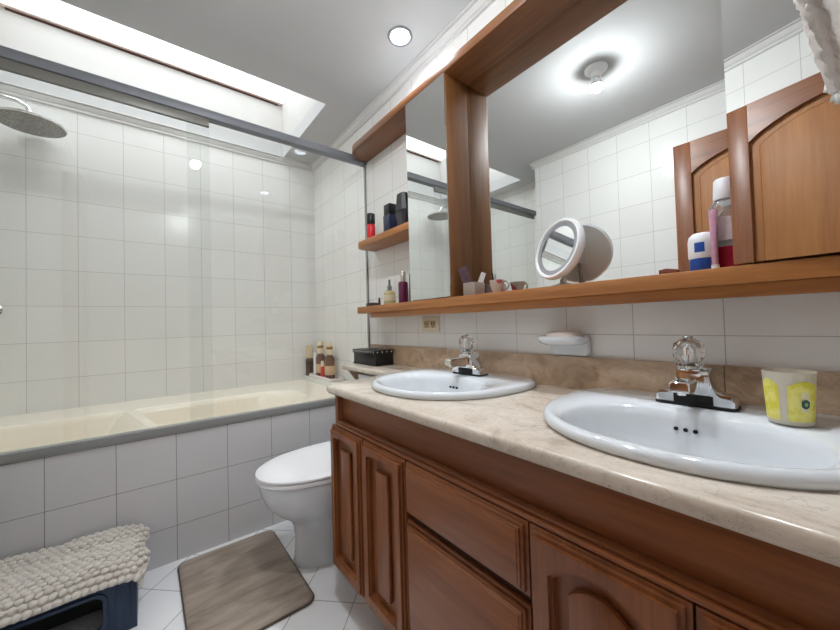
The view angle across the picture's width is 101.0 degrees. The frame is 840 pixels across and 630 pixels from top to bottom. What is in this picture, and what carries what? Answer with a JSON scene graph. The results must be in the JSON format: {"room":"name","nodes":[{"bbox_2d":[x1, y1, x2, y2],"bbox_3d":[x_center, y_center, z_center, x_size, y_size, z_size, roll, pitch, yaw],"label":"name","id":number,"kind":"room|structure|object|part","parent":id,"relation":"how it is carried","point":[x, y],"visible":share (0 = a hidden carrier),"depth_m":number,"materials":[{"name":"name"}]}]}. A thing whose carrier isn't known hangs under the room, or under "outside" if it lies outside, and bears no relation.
{"room":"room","nodes":[
{"label":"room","id":0,"kind":"room"},
{"bbox_2d":[0,0,315,145],"bbox_3d":[-1.398,-1.638,1.944,1.572,0.607,0.953,-1,-2,-38],"label":"wall","id":1,"kind":"structure","parent":0,"point":[18,32],"depth_m":2.19,"materials":[{"name":"white paint"}]},
{"bbox_2d":[0,0,282,105],"bbox_3d":[-1.399,-1.651,1.944,1.452,0.020,0.833,-1,-2,-38],"label":"window","id":2,"kind":"structure","parent":1,"relation":"in","point":[10,8],"depth_m":2.12,"materials":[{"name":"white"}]},
{"bbox_2d":[0,93,316,416],"bbox_3d":[-1.618,-0.055,2.295,2.078,2.328,0.100,-1,-2,-38],"label":"wall","id":3,"kind":"structure","parent":0,"point":[101,302],"depth_m":2.15,"materials":[{"name":"white tile"}]},
{"bbox_2d":[0,81,311,171],"bbox_3d":[-1.608,-1.197,2.267,1.878,0.048,0.036,-1,-2,-38],"label":"trim","id":4,"kind":"structure","parent":3,"relation":"attached to","point":[7,88],"depth_m":2.15,"materials":[{"name":"white paint"}]},
{"bbox_2d":[0,404,335,571],"bbox_3d":[-1.042,0.799,1.580,1.878,0.556,0.050,-1,-2,-38],"label":"bathtub surround","id":5,"kind":"structure","parent":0,"point":[195,491],"depth_m":1.49,"materials":[{"name":"grey tile"}]},
{"bbox_2d":[0,45,369,464],"bbox_3d":[-1.062,-0.227,1.593,1.875,1.495,0.048,-1,-2,-38],"label":"shower door frame","id":6,"kind":"structure","parent":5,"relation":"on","point":[14,61],"depth_m":1.49,"materials":[{"name":"silver metal"}]},
{"bbox_3d":[-1.084,-0.954,1.608,1.872,0.040,0.048,-1,-2,-38],"label":"rail","id":7,"kind":"part","parent":6,"relation":"part of","materials":[{"name":"silver metal"}]},
{"bbox_3d":[-0.709,-0.227,1.887,0.922,1.421,0.006,-1,-2,-38],"label":"glass panel","id":8,"kind":"part","parent":6,"relation":"part of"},
{"bbox_3d":[-1.379,-0.202,1.329,0.995,1.385,0.006,-1,-2,-38],"label":"glass panel","id":9,"kind":"part","parent":6,"relation":"part of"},
{"bbox_2d":[49,520,386,629],"bbox_3d":[-0.467,1.085,0.859,2.078,0.080,3.700,-1,-2,-38],"label":"floor","id":10,"kind":"structure","parent":0,"point":[336,605],"depth_m":1.26,"materials":[{"name":"tile"}]},
{"bbox_2d":[0,580,138,629],"bbox_3d":[-1.232,0.974,1.164,0.440,0.196,0.302,-1,-2,-38],"label":"storage bin","id":11,"kind":"object","parent":10,"relation":"on","point":[119,603],"visible":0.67,"depth_m":1.15,"materials":[{"name":"blue plastic"}]},
{"bbox_2d":[0,524,150,627],"bbox_3d":[-1.225,0.883,1.158,0.512,0.118,0.343,-1,-2,-38],"label":"mat","id":12,"kind":"object","parent":11,"relation":"on","point":[43,580],"visible":1,"depth_m":1.15,"materials":[{"name":"beige fabric"}]},
{"bbox_2d":[0,379,334,452],"bbox_3d":[-1.353,0.708,1.880,1.763,0.408,0.824,-1,-2,-38],"label":"bathtub","id":13,"kind":"object","parent":10,"relation":"on","point":[23,431],"visible":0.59,"depth_m":1.90,"materials":[{"name":"beige ceramic"}]},
{"bbox_2d":[177,530,313,629],"bbox_3d":[-0.709,1.056,1.377,0.391,0.014,0.582,-1,-2,-38],"label":"bath mat","id":14,"kind":"object","parent":10,"relation":"on","point":[252,582],"visible":1,"depth_m":1.33,"materials":[{"name":"beige plastic"}]},
{"bbox_2d":[255,373,374,568],"bbox_3d":[-0.347,0.685,1.597,0.758,0.745,0.410,-1,-2,-38],"label":"toilet","id":15,"kind":"object","parent":10,"relation":"on","point":[295,485],"visible":0.37,"depth_m":1.39,"materials":[{"name":"white ceramic"}]},
{"bbox_3d":[-0.429,0.657,1.533,0.547,0.018,0.378,-1,-2,-38],"label":"seat","id":16,"kind":"part","parent":15,"relation":"part of","materials":[{"name":"white plastic"}]},
{"bbox_3d":[-0.429,0.631,1.534,0.552,0.030,0.382,-1,-2,-38],"label":"lid","id":17,"kind":"part","parent":15,"relation":"part of","materials":[{"name":"white plastic"}]},
{"bbox_3d":[-0.374,0.862,1.567,0.653,0.392,0.374,-1,-2,-38],"label":"bowl","id":18,"kind":"part","parent":15,"relation":"part of","materials":[{"name":"white ceramic"}]},
{"bbox_3d":[-0.136,0.326,1.780,0.194,0.030,0.410,-1,-2,-38],"label":"tank lid","id":19,"kind":"part","parent":15,"relation":"part of","materials":[{"name":"white ceramic"}]},
{"bbox_2d":[330,395,839,629],"bbox_3d":[0.410,0.642,0.802,0.562,0.753,1.692,-1,-2,-38],"label":"vanity cabinet","id":20,"kind":"object","parent":10,"relation":"on","point":[434,529],"visible":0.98,"depth_m":0.65,"materials":[{"name":"brown wood"}]},
{"bbox_3d":[-0.096,0.621,1.462,0.536,0.653,0.024,-1,-2,-38],"label":"panel","id":21,"kind":"part","parent":20,"relation":"part of","materials":[{"name":"brown wood"}]},
{"bbox_3d":[-0.254,0.664,1.208,0.024,0.515,0.230,-1,-2,-38],"label":"door","id":22,"kind":"part","parent":20,"relation":"part of","materials":[{"name":"brown wood"}]},
{"bbox_3d":[-0.252,0.659,1.210,0.018,0.450,0.166,-1,-2,-38],"label":"raised panel","id":23,"kind":"part","parent":20,"relation":"part of","materials":[{"name":"brown wood"}]},
{"bbox_3d":[-0.105,0.651,1.024,0.018,0.450,0.165,-1,-2,-38],"label":"raised panel","id":24,"kind":"part","parent":20,"relation":"part of","materials":[{"name":"brown wood"}]},
{"bbox_3d":[-0.107,0.656,1.022,0.024,0.515,0.229,-1,-2,-38],"label":"door","id":25,"kind":"part","parent":20,"relation":"part of","materials":[{"name":"brown wood"}]},
{"bbox_3d":[0.080,0.456,0.783,0.024,0.137,0.381,-1,-2,-38],"label":"drawer","id":26,"kind":"part","parent":20,"relation":"part of","materials":[{"name":"brown wood"}]},
{"bbox_3d":[0.088,0.722,0.777,0.024,0.361,0.381,-1,-2,-38],"label":"drawer","id":27,"kind":"part","parent":20,"relation":"part of","materials":[{"name":"brown wood"}]},
{"bbox_3d":[0.219,0.642,0.645,0.016,0.528,1.644,-1,-2,-38],"label":"frame","id":28,"kind":"part","parent":20,"relation":"part of","materials":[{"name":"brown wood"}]},
{"bbox_2d":[327,363,839,566],"bbox_3d":[0.209,0.337,1.054,0.562,0.185,2.315,-1,-2,-38],"label":"countertop","id":29,"kind":"structure","parent":20,"relation":"on","point":[804,522],"depth_m":0.53,"materials":[{"name":"beige stone"}]},
{"bbox_2d":[352,348,393,366],"bbox_3d":[-0.271,0.237,1.981,0.124,0.084,0.260,-1,-2,-38],"label":"trinket box","id":30,"kind":"object","parent":29,"relation":"on","point":[375,357],"visible":0.99,"depth_m":1.91,"materials":[{"name":"black leather"}]},
{"bbox_3d":[-0.272,0.206,1.983,0.122,0.022,0.258,-1,-2,-38],"label":"lid","id":31,"kind":"part","parent":30,"relation":"part of","materials":[{"name":"black leather"}]},
{"bbox_2d":[372,367,535,400],"bbox_3d":[0.077,0.308,1.245,0.474,0.158,0.560,-1,-2,-38],"label":"sink","id":32,"kind":"object","parent":29,"relation":"in","point":[436,383],"visible":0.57,"depth_m":1.23,"materials":[{"name":"white ceramic"}]},
{"bbox_2d":[445,333,487,376],"bbox_3d":[0.157,0.150,1.318,0.144,0.158,0.149,-1,-2,-38],"label":"faucet","id":33,"kind":"object","parent":29,"relation":"on","point":[468,362],"visible":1,"depth_m":1.32,"materials":[{"name":"silver metal"}]},
{"bbox_3d":[0.143,0.178,1.306,0.106,0.046,0.044,-1,-2,-38],"label":"spout","id":34,"kind":"part","parent":33,"relation":"part of","materials":[{"name":"silver metal"}]},
{"bbox_3d":[0.182,0.111,1.351,0.062,0.072,0.065,-1,-2,-38],"label":"crystal knob","id":35,"kind":"part","parent":33,"relation":"part of","materials":[{"name":"white"}]},
{"bbox_2d":[543,388,839,491],"bbox_3d":[0.522,0.283,0.685,0.474,0.158,0.560,-1,-2,-38],"label":"sink","id":36,"kind":"object","parent":29,"relation":"in","point":[744,446],"visible":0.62,"depth_m":0.67,"materials":[{"name":"white ceramic"}]},
{"bbox_2d":[761,368,816,426],"bbox_3d":[0.685,0.151,0.642,0.072,0.095,0.072,-1,-2,-38],"label":"plastic cup","id":37,"kind":"object","parent":36,"relation":"on","point":[789,394],"visible":1,"depth_m":0.62,"materials":[{"name":"beige plastic"}]},
{"bbox_2d":[656,335,740,411],"bbox_3d":[0.595,0.126,0.766,0.144,0.158,0.149,-1,-2,-38],"label":"faucet","id":38,"kind":"object","parent":29,"relation":"on","point":[695,385],"visible":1,"depth_m":0.77,"materials":[{"name":"silver metal"}]},
{"bbox_3d":[0.581,0.154,0.754,0.106,0.046,0.044,-1,-2,-38],"label":"spout","id":39,"kind":"part","parent":38,"relation":"part of","materials":[{"name":"silver metal"}]},
{"bbox_3d":[0.620,0.087,0.799,0.062,0.072,0.065,-1,-2,-38],"label":"crystal knob","id":40,"kind":"part","parent":38,"relation":"part of","materials":[{"name":"white"}]},
{"bbox_3d":[0.283,0.629,0.534,0.018,0.442,0.168,-1,-2,-38],"label":"raised panel","id":41,"kind":"part","parent":20,"relation":"part of","materials":[{"name":"brown wood"}]},
{"bbox_3d":[0.281,0.634,0.533,0.024,0.515,0.240,-1,-2,-38],"label":"door","id":42,"kind":"part","parent":20,"relation":"part of","materials":[{"name":"brown wood"}]},
{"bbox_3d":[0.433,0.625,0.341,0.024,0.515,0.240,-1,-2,-38],"label":"door","id":43,"kind":"part","parent":20,"relation":"part of","materials":[{"name":"brown wood"}]},
{"bbox_2d":[0,0,471,163],"bbox_3d":[-0.535,-1.331,0.912,2.078,0.100,3.700,-1,-2,-38],"label":"ceiling","id":44,"kind":"structure","parent":0,"point":[339,55],"depth_m":1.61,"materials":[{"name":"grey paint"}]},
{"bbox_2d":[387,25,412,46],"bbox_3d":[-0.092,-1.296,1.587,0.116,0.048,0.116,-1,-2,-38],"label":"recessed light","id":45,"kind":"object","parent":44,"relation":"in","point":[399,35],"visible":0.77,"depth_m":1.61,"materials":[{"name":"white glass"}]},
{"bbox_2d":[304,375,344,385],"bbox_3d":[-0.620,0.774,2.467,0.113,0.622,0.812,-1,-2,-38],"label":"tub ledge","id":46,"kind":"object","parent":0,"point":[306,377],"visible":0.11,"depth_m":2.52,"materials":[{"name":"beige ceramic"}]},
{"bbox_2d":[306,345,313,374],"bbox_3d":[-0.877,0.356,2.752,0.062,0.240,0.062,-1,-2,-38],"label":"shampoo bottle","id":47,"kind":"object","parent":46,"relation":"on","point":[309,348],"visible":0.83,"depth_m":2.73,"materials":[{"name":"beige plastic"}]},
{"bbox_2d":[309,373,343,381],"bbox_3d":[-0.697,0.457,2.563,0.099,0.020,0.436,-1,-2,-38],"label":"tray","id":48,"kind":"object","parent":46,"relation":"on","point":[337,378],"visible":0.7,"depth_m":2.47,"materials":[{"name":"white"}]},
{"bbox_2d":[314,353,316,374],"bbox_3d":[-0.802,0.376,2.654,0.028,0.178,0.028,-1,-2,-38],"label":"tube","id":49,"kind":"object","parent":48,"relation":"on","point":[315,354],"visible":0.63,"depth_m":2.64,"materials":[{"name":"white plastic"}]},
{"bbox_2d":[316,341,324,375],"bbox_3d":[-0.761,0.332,2.651,0.074,0.265,0.074,-1,-2,-38],"label":"shampoo bottle","id":50,"kind":"object","parent":48,"relation":"on","point":[320,356],"visible":0.88,"depth_m":2.63,"materials":[{"name":"beige"}]},
{"bbox_2d":[320,361,324,376],"bbox_3d":[-0.713,0.398,2.533,0.029,0.124,0.029,-1,-2,-38],"label":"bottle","id":51,"kind":"object","parent":48,"relation":"on","point":[322,368],"visible":0.85,"depth_m":2.52,"materials":[{"name":"red plastic"}]},
{"bbox_2d":[325,342,334,378],"bbox_3d":[-0.655,0.327,2.512,0.074,0.262,0.074,-1,-2,-38],"label":"shampoo bottle","id":52,"kind":"object","parent":48,"relation":"on","point":[329,359],"visible":0.98,"depth_m":2.49,"materials":[{"name":"beige"}]},
{"bbox_2d":[313,0,839,380],"bbox_3d":[0.305,-0.138,1.461,0.100,2.348,3.600,-1,-2,-38],"label":"wall","id":53,"kind":"structure","parent":0,"point":[794,331],"depth_m":1.40,"materials":[{"name":"white tile"}]},
{"bbox_2d":[311,0,495,171],"bbox_3d":[0.189,-1.265,1.483,0.036,0.048,3.500,-1,-2,-38],"label":"trim","id":54,"kind":"structure","parent":53,"relation":"attached to","point":[474,9],"depth_m":1.75,"materials":[{"name":"white paint"}]},
{"bbox_2d":[422,316,439,331],"bbox_3d":[0.050,0.045,1.694,0.012,0.074,0.130,-1,-2,-38],"label":"power outlet","id":55,"kind":"object","parent":53,"relation":"attached to","point":[429,324],"visible":1,"depth_m":1.68,"materials":[{"name":"beige plastic"}]},
{"bbox_2d":[424,321,428,327],"bbox_3d":[0.032,0.046,1.712,0.004,0.034,0.038,-1,-2,-38],"label":"socket","id":56,"kind":"object","parent":55,"relation":"attached to","point":[426,323],"depth_m":1.71,"materials":[{"name":"beige plastic"}]},
{"bbox_2d":[430,321,435,327],"bbox_3d":[0.063,0.045,1.673,0.004,0.034,0.038,-1,-2,-38],"label":"socket","id":57,"kind":"object","parent":55,"relation":"attached to","point":[432,323],"depth_m":1.67,"materials":[{"name":"beige plastic"}]},
{"bbox_2d":[538,334,590,355],"bbox_3d":[0.460,0.097,1.111,0.116,0.070,0.156,-1,-2,-38],"label":"soap dish","id":58,"kind":"object","parent":53,"relation":"attached to","point":[575,346],"visible":0.88,"depth_m":1.09,"materials":[{"name":"white ceramic"}]},
{"bbox_2d":[538,335,589,344],"bbox_3d":[0.460,0.081,1.111,0.116,0.027,0.156,-1,-2,-38],"label":"tray","id":59,"kind":"object","parent":58,"relation":"on","point":[585,339],"depth_m":1.06,"materials":[{"name":"white ceramic"}]},
{"bbox_2d":[546,331,582,336],"bbox_3d":[0.461,0.066,1.109,0.072,0.030,0.112,-1,-2,-38],"label":"soap bar","id":60,"kind":"object","parent":58,"relation":"in","point":[551,333],"visible":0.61,"depth_m":1.08,"materials":[{"name":"beige"}]},
{"bbox_2d":[352,0,839,317],"bbox_3d":[0.338,-0.528,1.168,0.205,1.019,2.372,-1,-2,-38],"label":"upper cabinet","id":61,"kind":"object","parent":53,"relation":"attached to","point":[620,119],"visible":1,"depth_m":1.00,"materials":[{"name":"brown wood"}]},
{"bbox_2d":[367,213,374,237],"bbox_3d":[-0.281,-0.499,1.989,0.048,0.162,0.048,-1,-2,-38],"label":"bottle","id":62,"kind":"object","parent":61,"relation":"on","point":[370,216],"visible":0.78,"depth_m":1.97,"materials":[{"name":"red paint"}]},
{"bbox_2d":[366,302,377,305],"bbox_3d":[-0.274,-0.059,1.982,0.045,0.022,0.070,-1,-2,-38],"label":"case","id":63,"kind":"object","parent":61,"relation":"on","point":[372,303],"visible":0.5,"depth_m":1.96,"materials":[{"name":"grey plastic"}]},
{"bbox_2d":[358,221,408,251],"bbox_3d":[-0.162,-0.408,1.851,0.142,0.033,0.529,-1,-2,-38],"label":"shelf","id":64,"kind":"object","parent":61,"relation":"attached to","point":[399,234],"depth_m":1.82,"materials":[{"name":"brown wood"}]},
{"bbox_2d":[383,203,396,230],"bbox_3d":[-0.160,-0.507,1.852,0.050,0.165,0.066,-1,-2,-38],"label":"bottle","id":65,"kind":"object","parent":61,"relation":"on","point":[389,218],"visible":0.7,"depth_m":1.83,"materials":[{"name":"blue plastic"}]},
{"bbox_2d":[384,280,395,303],"bbox_3d":[-0.163,-0.122,1.853,0.064,0.136,0.064,-1,-2,-38],"label":"perfume bottle","id":66,"kind":"object","parent":61,"relation":"on","point":[389,295],"visible":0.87,"depth_m":1.83,"materials":[{"name":"beige glass"}]},
{"bbox_2d":[395,192,407,225],"bbox_3d":[-0.087,-0.521,1.744,0.052,0.184,0.090,-1,-2,-38],"label":"bottle","id":67,"kind":"object","parent":61,"relation":"on","point":[401,210],"visible":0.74,"depth_m":1.72,"materials":[{"name":"grey plastic"}]},
{"bbox_2d":[398,271,408,302],"bbox_3d":[-0.085,-0.140,1.755,0.050,0.163,0.050,-1,-2,-38],"label":"lotion bottle","id":68,"kind":"object","parent":61,"relation":"on","point":[402,285],"visible":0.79,"depth_m":1.74,"materials":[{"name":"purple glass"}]},
{"bbox_2d":[409,274,410,301],"bbox_3d":[-0.049,-0.132,1.720,0.010,0.145,0.009,-1,-2,-38],"label":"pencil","id":69,"kind":"object","parent":61,"relation":"on","point":[409,274],"visible":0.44,"depth_m":1.72,"materials":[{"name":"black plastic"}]},
{"bbox_3d":[0.028,-0.525,1.499,0.005,0.910,0.264,-1,-2,-38],"label":"mirror door","id":70,"kind":"part","parent":61,"relation":"part of","materials":[{"name":"white metal"}]},
{"bbox_3d":[0.157,-0.528,1.443,0.127,0.913,0.020,-1,-2,-38],"label":"post","id":71,"kind":"part","parent":61,"relation":"part of","materials":[{"name":"brown wood"}]},
{"bbox_2d":[463,282,484,295],"bbox_3d":[0.214,-0.101,1.371,0.064,0.052,0.062,-1,-2,-38],"label":"square pot","id":72,"kind":"object","parent":61,"relation":"on","point":[471,288],"visible":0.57,"depth_m":1.35,"materials":[{"name":"beige ceramic"}]},
{"bbox_2d":[458,266,471,282],"bbox_3d":[0.185,-0.139,1.380,0.067,0.117,0.015,-2,-1,31],"label":"printed card","id":73,"kind":"object","parent":72,"relation":"in","point":[463,271],"visible":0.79,"depth_m":1.38,"materials":[{"name":"pink paper"}]},
{"bbox_2d":[478,272,485,281],"bbox_3d":[0.238,-0.127,1.369,0.050,0.089,0.008,-1,-1,-9],"label":"paper slip","id":74,"kind":"object","parent":72,"relation":"in","point":[482,275],"visible":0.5,"depth_m":1.37,"materials":[{"name":"grey paper"}]},
{"bbox_2d":[489,279,509,292],"bbox_3d":[0.289,-0.104,1.278,0.056,0.050,0.074,-1,-1,-15],"label":"cup","id":75,"kind":"object","parent":61,"relation":"on","point":[497,285],"visible":0.8,"depth_m":1.27,"materials":[{"name":"white ceramic"}]},
{"bbox_2d":[535,217,584,285],"bbox_3d":[0.440,-0.196,1.090,0.079,0.217,0.197,-1,-1,-19],"label":"magnifying mirror","id":76,"kind":"object","parent":61,"relation":"on","point":[560,248],"visible":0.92,"depth_m":1.07,"materials":[{"name":"white plastic"}]},
{"bbox_3d":[0.432,-0.208,1.088,0.038,0.142,0.145,-1,-1,-19],"label":"magnifying glass","id":77,"kind":"part","parent":76,"relation":"part of","materials":[{"name":"white mirror"}]},
{"bbox_2d":[467,0,728,292],"bbox_3d":[0.477,-0.544,1.149,0.009,0.912,0.875,-1,-2,-38],"label":"mirror","id":78,"kind":"object","parent":61,"relation":"on","point":[608,116],"depth_m":1.05,"materials":[{"name":"white mirror"}]},
{"bbox_2d":[357,255,839,313],"bbox_3d":[0.398,-0.066,1.149,0.142,0.037,2.300,-1,-2,-38],"label":"shelf","id":79,"kind":"object","parent":61,"relation":"attached to","point":[752,274],"depth_m":0.83,"materials":[{"name":"brown wood"}]},
{"bbox_3d":[0.408,-0.036,1.077,0.022,0.027,2.178,-1,-2,-38],"label":"support rail","id":80,"kind":"part","parent":61,"relation":"part of","materials":[{"name":"brown wood"}]},
{"bbox_2d":[659,269,679,273],"bbox_3d":[0.626,-0.107,0.867,0.018,0.019,0.046,-1,-2,-38],"label":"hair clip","id":81,"kind":"object","parent":61,"relation":"on","point":[663,271],"visible":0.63,"depth_m":0.86,"materials":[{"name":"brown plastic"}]},
{"bbox_2d":[688,232,711,270],"bbox_3d":[0.657,-0.145,0.805,0.054,0.090,0.054,-1,-2,-38],"label":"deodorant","id":82,"kind":"object","parent":61,"relation":"on","point":[699,245],"visible":0.76,"depth_m":0.79,"materials":[{"name":"white plastic"}]},
{"bbox_2d":[708,209,719,268],"bbox_3d":[0.659,-0.169,0.776,0.014,0.136,0.015,-1,-1,-6],"label":"toothpaste tube","id":83,"kind":"object","parent":61,"relation":"on","point":[713,220],"visible":0.89,"depth_m":0.77,"materials":[{"name":"pink plastic"}]},
{"bbox_2d":[709,176,740,267],"bbox_3d":[0.695,-0.206,0.786,0.045,0.208,0.058,-1,-2,-38],"label":"mouthwash bottle","id":84,"kind":"object","parent":61,"relation":"on","point":[721,186],"visible":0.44,"depth_m":0.77,"materials":[{"name":"red"}]},
{"bbox_3d":[0.806,-0.568,0.467,0.005,0.906,0.620,-1,-2,-33],"label":"mirror door","id":85,"kind":"part","parent":61,"relation":"part of","materials":[{"name":"white metal"}]},
{"bbox_3d":[0.957,-0.571,0.546,0.007,0.913,0.627,-1,-2,-38],"label":"panel","id":86,"kind":"part","parent":61,"relation":"part of","materials":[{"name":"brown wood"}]},
{"bbox_2d":[793,0,839,94],"bbox_3d":[0.724,-0.643,0.540,0.078,0.737,0.408,-1,-2,-32],"label":"towel","id":87,"kind":"object","parent":61,"relation":"hanging from","point":[820,18],"visible":1,"depth_m":0.59,"materials":[{"name":"white fabric"}]},
{"bbox_2d":[370,344,839,415],"bbox_3d":[0.419,0.191,1.227,0.018,0.104,2.315,-1,-2,-38],"label":"backsplash","id":88,"kind":"structure","parent":53,"relation":"attached to","point":[575,372],"depth_m":1.04,"materials":[{"name":"beige stone"}]},
{"bbox_3d":[-1.988,-0.080,1.170,0.100,2.348,1.204,-1,-2,-38],"label":"wall","id":89,"kind":"structure","parent":0,"visible":0},
{"bbox_2d":[0,94,67,137],"bbox_3d":[-2.080,-1.052,1.724,0.459,0.148,0.270,-1,-2,-38],"label":"shower","id":90,"kind":"object","parent":89,"relation":"attached to","point":[27,121],"visible":1,"depth_m":1.76,"materials":[{"name":"silver metal"}]},
{"bbox_3d":[-2.129,-1.061,1.686,0.335,0.129,0.068,-1,-2,-38],"label":"arm","id":91,"kind":"part","parent":90,"relation":"part of","materials":[{"name":"silver metal"}]},
{"bbox_3d":[-2.004,-0.981,1.781,0.260,0.004,0.260,-1,-2,-38],"label":"nozzle plate","id":92,"kind":"part","parent":90,"relation":"part of","materials":[{"name":"grey metal"}]}
]}

